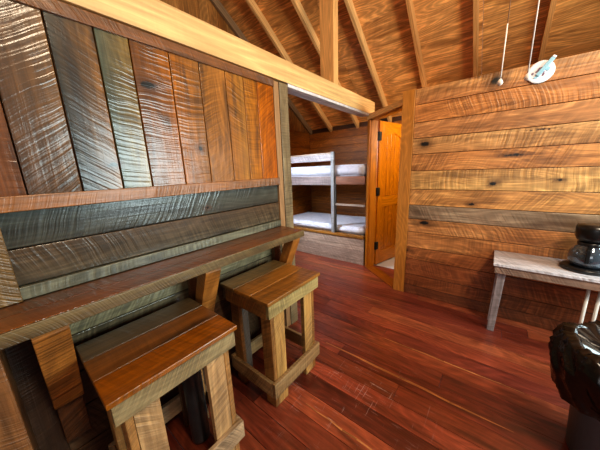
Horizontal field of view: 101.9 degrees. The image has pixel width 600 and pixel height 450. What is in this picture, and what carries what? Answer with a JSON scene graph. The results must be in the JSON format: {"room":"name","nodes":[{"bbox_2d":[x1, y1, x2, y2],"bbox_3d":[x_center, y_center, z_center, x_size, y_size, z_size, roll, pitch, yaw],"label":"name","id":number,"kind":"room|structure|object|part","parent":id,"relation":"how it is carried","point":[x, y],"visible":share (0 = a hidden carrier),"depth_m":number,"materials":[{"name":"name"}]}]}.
{"room":"wooden cabin interior","nodes":[
{"label":"wooden cabin interior","id":0,"kind":"room"},
{"bbox_2d":[0,0,285,449],"bbox_3d":[-1.277,0.267,0.811,0.126,2.118,3.732,8,16,38],"label":"wall","id":1,"kind":"structure","parent":0,"point":[83,107],"depth_m":1.16,"materials":[{"name":"brown wood"}]},
{"bbox_2d":[0,229,22,307],"bbox_3d":[-1.194,0.160,0.792,0.024,0.346,0.328,8,16,38],"label":"trim","id":2,"kind":"structure","parent":1,"relation":"attached to","point":[10,294],"depth_m":0.91,"materials":[{"name":"brown wood"}]},
{"bbox_2d":[4,339,70,449],"bbox_3d":[-1.174,0.830,0.949,0.008,0.953,0.328,8,16,38],"label":"trim","id":3,"kind":"structure","parent":1,"relation":"attached to","point":[45,421],"depth_m":1.02,"materials":[{"name":"brown wood"}]},
{"bbox_2d":[0,178,279,212],"bbox_3d":[-0.823,-0.155,1.202,0.022,0.058,2.095,8,16,38],"label":"trim","id":4,"kind":"structure","parent":1,"relation":"attached to","point":[8,204],"depth_m":1.13,"materials":[{"name":"brown wood"}]},
{"bbox_2d":[12,0,273,86],"bbox_3d":[-1.325,-0.724,0.491,0.030,0.052,3.575,8,16,38],"label":"trim","id":5,"kind":"structure","parent":1,"relation":"attached to","point":[55,7],"depth_m":1.14,"materials":[{"name":"brown wood"}]},
{"bbox_2d":[0,226,303,449],"bbox_3d":[-0.695,0.708,1.319,0.258,0.990,2.095,8,16,38],"label":"countertop","id":6,"kind":"structure","parent":1,"relation":"attached to","point":[45,320],"depth_m":0.99,"materials":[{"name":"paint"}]},
{"bbox_3d":[-1.194,0.877,0.739,0.193,0.955,0.528,8,16,38],"label":"panel","id":7,"kind":"part","parent":6,"relation":"part of","materials":[{"name":"brown wood"}]},
{"bbox_2d":[0,226,301,333],"bbox_3d":[-0.716,0.241,1.216,0.246,0.033,2.095,8,16,38],"label":"countertop","id":8,"kind":"structure","parent":6,"relation":"on","point":[17,315],"depth_m":1.08,"materials":[{"name":"wood"}]},
{"bbox_2d":[58,0,374,116],"bbox_3d":[-0.762,-1.030,1.227,0.127,0.161,5.510,8,16,38],"label":"tie beam","id":9,"kind":"structure","parent":1,"relation":"on","point":[158,18],"depth_m":1.42,"materials":[{"name":"brown wood"}]},
{"bbox_2d":[319,0,337,84],"bbox_3d":[0.284,-2.073,2.408,0.161,1.270,0.090,8,16,38],"label":"post","id":10,"kind":"object","parent":9,"relation":"on","point":[328,9],"visible":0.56,"depth_m":2.42,"materials":[{"name":"brown wood"}]},
{"bbox_2d":[273,80,290,326],"bbox_3d":[-0.166,-0.069,2.107,0.054,2.118,0.056,8,16,38],"label":"trim","id":11,"kind":"structure","parent":1,"relation":"attached to","point":[280,187],"depth_m":1.99,"materials":[{"name":"brown wood"}]},
{"bbox_2d":[278,82,297,324],"bbox_3d":[-0.149,-0.089,2.191,0.152,2.118,0.098,8,16,38],"label":"trim","id":12,"kind":"structure","parent":1,"relation":"attached to","point":[283,90],"depth_m":2.04,"materials":[{"name":"brown wood"}]},
{"bbox_2d":[286,84,368,116],"bbox_3d":[0.360,-1.290,2.607,0.121,0.026,1.620,8,16,38],"label":"light fixture","id":13,"kind":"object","parent":1,"relation":"attached to","point":[293,90],"depth_m":2.42,"materials":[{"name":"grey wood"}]},
{"bbox_2d":[160,0,311,214],"bbox_3d":[-1.840,-1.401,2.659,0.050,4.598,6.480,8,16,38],"label":"wall","id":14,"kind":"structure","parent":0,"point":[204,10],"depth_m":4.74,"materials":[{"name":"brown wood"}]},
{"bbox_2d":[309,116,401,241],"bbox_3d":[2.489,-0.638,3.617,5.900,2.360,0.070,8,16,38],"label":"wall","id":15,"kind":"structure","parent":0,"point":[349,142],"depth_m":4.80,"materials":[{"name":"brown wood"}]},
{"bbox_2d":[165,242,569,449],"bbox_3d":[0.562,1.161,1.406,5.799,0.034,6.573,8,16,38],"label":"floor","id":16,"kind":"structure","parent":0,"point":[393,369],"depth_m":1.66,"materials":[{"name":"brown wood"}]},
{"bbox_2d":[75,297,244,449],"bbox_3d":[-0.617,0.861,1.177,0.453,0.750,0.505,8,16,38],"label":"bar stool","id":17,"kind":"object","parent":16,"relation":"on","point":[130,366],"visible":0.91,"depth_m":1.03,"materials":[{"name":"wood"}]},
{"bbox_3d":[-0.826,0.887,1.151,0.086,0.726,0.115,8,16,38],"label":"leg","id":18,"kind":"part","parent":17,"relation":"part of","materials":[{"name":"brown wood"}]},
{"bbox_3d":[-0.765,1.059,1.350,0.024,0.102,0.471,8,16,38],"label":"foot rail","id":19,"kind":"part","parent":17,"relation":"part of","materials":[{"name":"brown wood"}]},
{"bbox_3d":[-0.594,0.920,0.968,0.086,0.726,0.115,8,16,38],"label":"leg","id":20,"kind":"part","parent":17,"relation":"part of","materials":[{"name":"brown wood"}]},
{"bbox_3d":[-0.632,0.827,1.385,0.086,0.726,0.115,8,16,38],"label":"leg","id":21,"kind":"part","parent":17,"relation":"part of","materials":[{"name":"brown wood"}]},
{"bbox_3d":[-0.401,0.859,1.203,0.086,0.726,0.115,8,16,38],"label":"leg","id":22,"kind":"part","parent":17,"relation":"part of","materials":[{"name":"brown wood"}]},
{"bbox_3d":[-0.464,1.040,1.396,0.382,0.100,0.023,8,16,38],"label":"foot rail","id":23,"kind":"part","parent":17,"relation":"part of","materials":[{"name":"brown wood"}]},
{"bbox_3d":[-0.446,1.104,1.098,0.024,0.102,0.471,8,16,38],"label":"foot rail","id":24,"kind":"part","parent":17,"relation":"part of","materials":[{"name":"brown wood"}]},
{"bbox_2d":[182,369,209,444],"bbox_3d":[-0.570,0.924,1.318,0.096,0.560,0.096,8,16,38],"label":"stool leg","id":25,"kind":"object","parent":16,"relation":"on","point":[193,388],"visible":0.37,"depth_m":1.29,"materials":[{"name":"brown wood"}]},
{"bbox_2d":[219,260,319,406],"bbox_3d":[-0.180,0.720,1.725,0.453,0.750,0.505,8,16,38],"label":"bar stool","id":26,"kind":"object","parent":16,"relation":"on","point":[266,290],"visible":1,"depth_m":1.58,"materials":[{"name":"wood"}]},
{"bbox_3d":[-0.389,0.746,1.699,0.086,0.726,0.115,8,16,38],"label":"leg","id":27,"kind":"part","parent":26,"relation":"part of","materials":[{"name":"brown wood"}]},
{"bbox_3d":[-0.328,0.918,1.898,0.024,0.102,0.471,8,16,38],"label":"foot rail","id":28,"kind":"part","parent":26,"relation":"part of","materials":[{"name":"brown wood"}]},
{"bbox_3d":[-0.310,0.988,1.602,0.382,0.100,0.023,8,16,38],"label":"foot rail","id":29,"kind":"part","parent":26,"relation":"part of","materials":[{"name":"brown wood"}]},
{"bbox_3d":[-0.194,0.365,1.645,0.453,0.023,0.505,8,16,38],"label":"seat","id":30,"kind":"part","parent":26,"relation":"part of","materials":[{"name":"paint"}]},
{"bbox_3d":[-0.158,0.778,1.517,0.086,0.726,0.115,8,16,38],"label":"leg","id":31,"kind":"part","parent":26,"relation":"part of","materials":[{"name":"brown wood"}]},
{"bbox_3d":[-0.009,0.963,1.647,0.024,0.102,0.471,8,16,38],"label":"foot rail","id":32,"kind":"part","parent":26,"relation":"part of","materials":[{"name":"brown wood"}]},
{"bbox_3d":[-0.028,0.899,1.944,0.382,0.100,0.023,8,16,38],"label":"foot rail","id":33,"kind":"part","parent":26,"relation":"part of","materials":[{"name":"brown wood"}]},
{"bbox_3d":[0.036,0.718,1.752,0.086,0.726,0.115,8,16,38],"label":"leg","id":34,"kind":"part","parent":26,"relation":"part of","materials":[{"name":"brown wood"}]},
{"bbox_2d":[291,151,366,264],"bbox_3d":[0.584,-0.414,4.449,1.746,1.699,1.130,8,16,38],"label":"bunk bed","id":35,"kind":"object","parent":16,"relation":"on","point":[346,247],"visible":0.66,"depth_m":3.86,"materials":[{"name":"grey wood"}]},
{"bbox_3d":[0.008,-1.086,4.049,1.192,0.100,0.025,8,16,38],"label":"guard rail","id":36,"kind":"part","parent":35,"relation":"part of","materials":[{"name":"grey wood"}]},
{"bbox_2d":[291,164,366,176],"bbox_3d":[0.527,-0.958,4.288,1.700,0.174,0.915,8,16,38],"label":"mattress","id":37,"kind":"object","parent":35,"relation":"on","point":[349,169],"visible":0.69,"depth_m":3.78,"materials":[{"name":"fabric"}]},
{"bbox_3d":[0.237,-0.717,3.957,1.743,0.135,0.028,8,16,38],"label":"rail","id":38,"kind":"part","parent":35,"relation":"part of","materials":[{"name":"grey wood"}]},
{"bbox_2d":[293,211,365,234],"bbox_3d":[0.568,-0.070,4.497,1.700,0.119,0.895,8,16,38],"label":"mattress","id":39,"kind":"object","parent":35,"relation":"on","point":[349,224],"visible":0.66,"depth_m":4.26,"materials":[{"name":"fabric"}]},
{"bbox_3d":[0.277,0.316,4.189,1.746,0.414,0.025,8,16,38],"label":"panel","id":40,"kind":"part","parent":35,"relation":"part of","materials":[{"name":"grey wood"}]},
{"bbox_3d":[0.513,-0.493,3.780,0.055,1.244,0.040,8,16,38],"label":"post","id":41,"kind":"part","parent":35,"relation":"part of","materials":[{"name":"grey wood"}]},
{"bbox_2d":[487,250,599,330],"bbox_3d":[2.162,0.656,1.809,1.205,0.660,0.389,8,16,38],"label":"side table","id":42,"kind":"object","parent":16,"relation":"on","point":[540,268],"visible":1,"depth_m":1.91,"materials":[{"name":"grey wood"}]},
{"bbox_3d":[1.816,0.583,2.245,0.072,0.636,0.099,8,16,38],"label":"leg","id":43,"kind":"part","parent":42,"relation":"part of","materials":[{"name":"grey wood"}]},
{"bbox_3d":[1.680,0.625,2.080,0.072,0.636,0.123,8,16,38],"label":"leg","id":44,"kind":"part","parent":42,"relation":"part of","materials":[{"name":"grey wood"}]},
{"bbox_2d":[559,223,599,276],"bbox_3d":[2.095,0.145,1.718,0.319,0.381,0.246,8,16,38],"label":"coffee maker","id":45,"kind":"object","parent":42,"relation":"on","point":[583,257],"visible":1,"depth_m":1.70,"materials":[{"name":"black plastic"}]},
{"bbox_3d":[2.076,0.131,1.732,0.139,0.032,0.139,8,16,38],"label":"carafe lid","id":46,"kind":"part","parent":45,"relation":"part of","materials":[{"name":"black plastic"}]},
{"bbox_3d":[2.003,0.212,1.689,0.068,0.114,0.024,-10,15,-32],"label":"carafe handle","id":47,"kind":"part","parent":45,"relation":"part of","materials":[{"name":"black plastic"}]},
{"bbox_2d":[565,404,599,449],"bbox_3d":[1.505,0.877,1.127,0.376,0.580,0.376,8,16,38],"label":"waste bin","id":48,"kind":"object","parent":16,"relation":"on","point":[582,430],"visible":0.3,"depth_m":1.17,"materials":[{"name":"grey plastic"}]},
{"bbox_2d":[548,320,599,421],"bbox_3d":[1.501,0.707,1.090,0.570,0.328,0.570,8,16,38],"label":"bag","id":49,"kind":"object","parent":48,"relation":"in","point":[574,348],"visible":1,"depth_m":1.12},
{"bbox_2d":[578,289,590,323],"bbox_3d":[2.063,0.711,1.787,0.032,0.569,0.032,8,16,38],"label":"pole","id":50,"kind":"object","parent":16,"relation":"on","point":[587,294],"visible":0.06,"depth_m":1.75,"materials":[{"name":"metal"}]},
{"bbox_2d":[591,292,599,321],"bbox_3d":[2.106,0.717,1.753,0.032,0.569,0.032,8,16,38],"label":"pole","id":51,"kind":"object","parent":16,"relation":"on","point":[597,304],"visible":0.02,"depth_m":1.72,"materials":[{"name":"metal"}]},
{"bbox_2d":[219,0,599,129],"bbox_3d":[0.320,-2.009,0.539,6.398,2.772,7.861,8,16,38],"label":"ceiling","id":52,"kind":"structure","parent":0,"point":[445,27],"depth_m":2.90,"materials":[{"name":"brown wood"}]},
{"bbox_2d":[210,0,311,134],"bbox_3d":[-0.864,-2.763,3.569,0.042,2.505,3.408,8,16,38],"label":"rafter","id":53,"kind":"object","parent":52,"relation":"attached to","point":[217,4],"visible":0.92,"depth_m":3.50,"materials":[{"name":"brown wood"}]},
{"bbox_2d":[245,0,331,131],"bbox_3d":[-0.481,-2.709,3.268,0.042,2.505,3.408,8,16,38],"label":"rafter","id":54,"kind":"object","parent":52,"relation":"attached to","point":[252,4],"visible":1,"depth_m":3.42,"materials":[{"name":"brown wood"}]},
{"bbox_2d":[291,0,358,127],"bbox_3d":[-0.036,-2.647,2.917,0.042,2.505,3.408,8,16,38],"label":"rafter","id":55,"kind":"object","parent":52,"relation":"attached to","point":[297,4],"visible":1,"depth_m":3.12,"materials":[{"name":"brown wood"}]},
{"bbox_2d":[344,0,391,121],"bbox_3d":[0.425,-2.583,2.555,0.042,2.505,3.408,8,16,38],"label":"rafter","id":56,"kind":"object","parent":52,"relation":"attached to","point":[349,4],"visible":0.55,"depth_m":3.13,"materials":[{"name":"brown wood"}]},
{"bbox_2d":[405,0,427,87],"bbox_3d":[0.890,-2.518,2.189,0.042,2.505,3.408,8,16,38],"label":"rafter","id":57,"kind":"object","parent":52,"relation":"attached to","point":[409,3],"visible":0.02,"depth_m":2.83,"materials":[{"name":"brown wood"}]},
{"bbox_2d":[473,0,478,76],"bbox_3d":[1.335,-2.456,1.838,0.042,2.505,3.408,8,16,38],"label":"rafter","id":58,"kind":"object","parent":52,"relation":"attached to","point":[475,2],"visible":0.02,"depth_m":2.59,"materials":[{"name":"brown wood"}]},
{"bbox_2d":[497,0,510,85],"bbox_3d":[0.844,-1.837,0.812,0.023,2.492,0.023,8,16,38],"label":"pull cord","id":59,"kind":"object","parent":52,"relation":"hanging from","point":[500,81],"visible":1,"depth_m":1.06,"materials":[{"name":"white fabric"}]},
{"bbox_2d":[524,0,539,80],"bbox_3d":[0.914,-1.827,0.757,0.023,2.492,0.023,8,16,38],"label":"pull cord","id":60,"kind":"object","parent":52,"relation":"hanging from","point":[527,77],"visible":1,"depth_m":1.00,"materials":[{"name":"white"}]},
{"bbox_2d":[537,0,556,61],"bbox_3d":[1.780,-2.394,1.488,0.042,2.505,3.408,8,16,38],"label":"rafter","id":61,"kind":"object","parent":52,"relation":"attached to","point":[551,9],"visible":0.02,"depth_m":2.35,"materials":[{"name":"brown wood"}]},
{"bbox_2d":[404,50,599,330],"bbox_3d":[2.516,-0.102,1.653,3.325,2.180,0.100,8,16,38],"label":"wall","id":62,"kind":"structure","parent":0,"point":[513,166],"depth_m":2.13,"materials":[{"name":"brown wood"}]},
{"bbox_2d":[365,99,402,287],"bbox_3d":[1.179,-0.408,3.364,0.528,2.122,1.296,3,14,21],"label":"door","id":63,"kind":"structure","parent":62,"relation":"in","point":[384,138],"depth_m":3.48,"materials":[{"name":"brown wood"}]},
{"bbox_3d":[1.379,0.018,3.764,0.480,0.656,0.014,-12,16,-36],"label":"panel","id":64,"kind":"part","parent":63,"relation":"part of","materials":[{"name":"brown wood"}]},
{"bbox_3d":[1.344,-0.874,3.562,0.480,0.868,0.014,-12,16,-36],"label":"arched panel","id":65,"kind":"part","parent":63,"relation":"part of","materials":[{"name":"brown wood"}]},
{"bbox_2d":[393,89,416,291],"bbox_3d":[1.161,-0.290,2.704,0.121,2.185,0.095,8,16,38],"label":"trim","id":66,"kind":"structure","parent":62,"relation":"attached to","point":[409,97],"depth_m":2.63,"materials":[{"name":"brown wood"}]},
{"bbox_2d":[528,54,556,83],"bbox_3d":[1.836,-1.178,1.855,0.158,0.178,0.022,8,16,38],"label":"wall ornament","id":67,"kind":"object","parent":62,"relation":"attached to","point":[541,71],"visible":0.95,"depth_m":1.85,"materials":[{"name":"white ceramic"}]},
{"bbox_3d":[1.847,-1.193,1.833,0.096,0.119,0.008,8,16,38],"label":"handle","id":68,"kind":"part","parent":67,"relation":"part of","materials":[{"name":"blue paint"}]}
]}

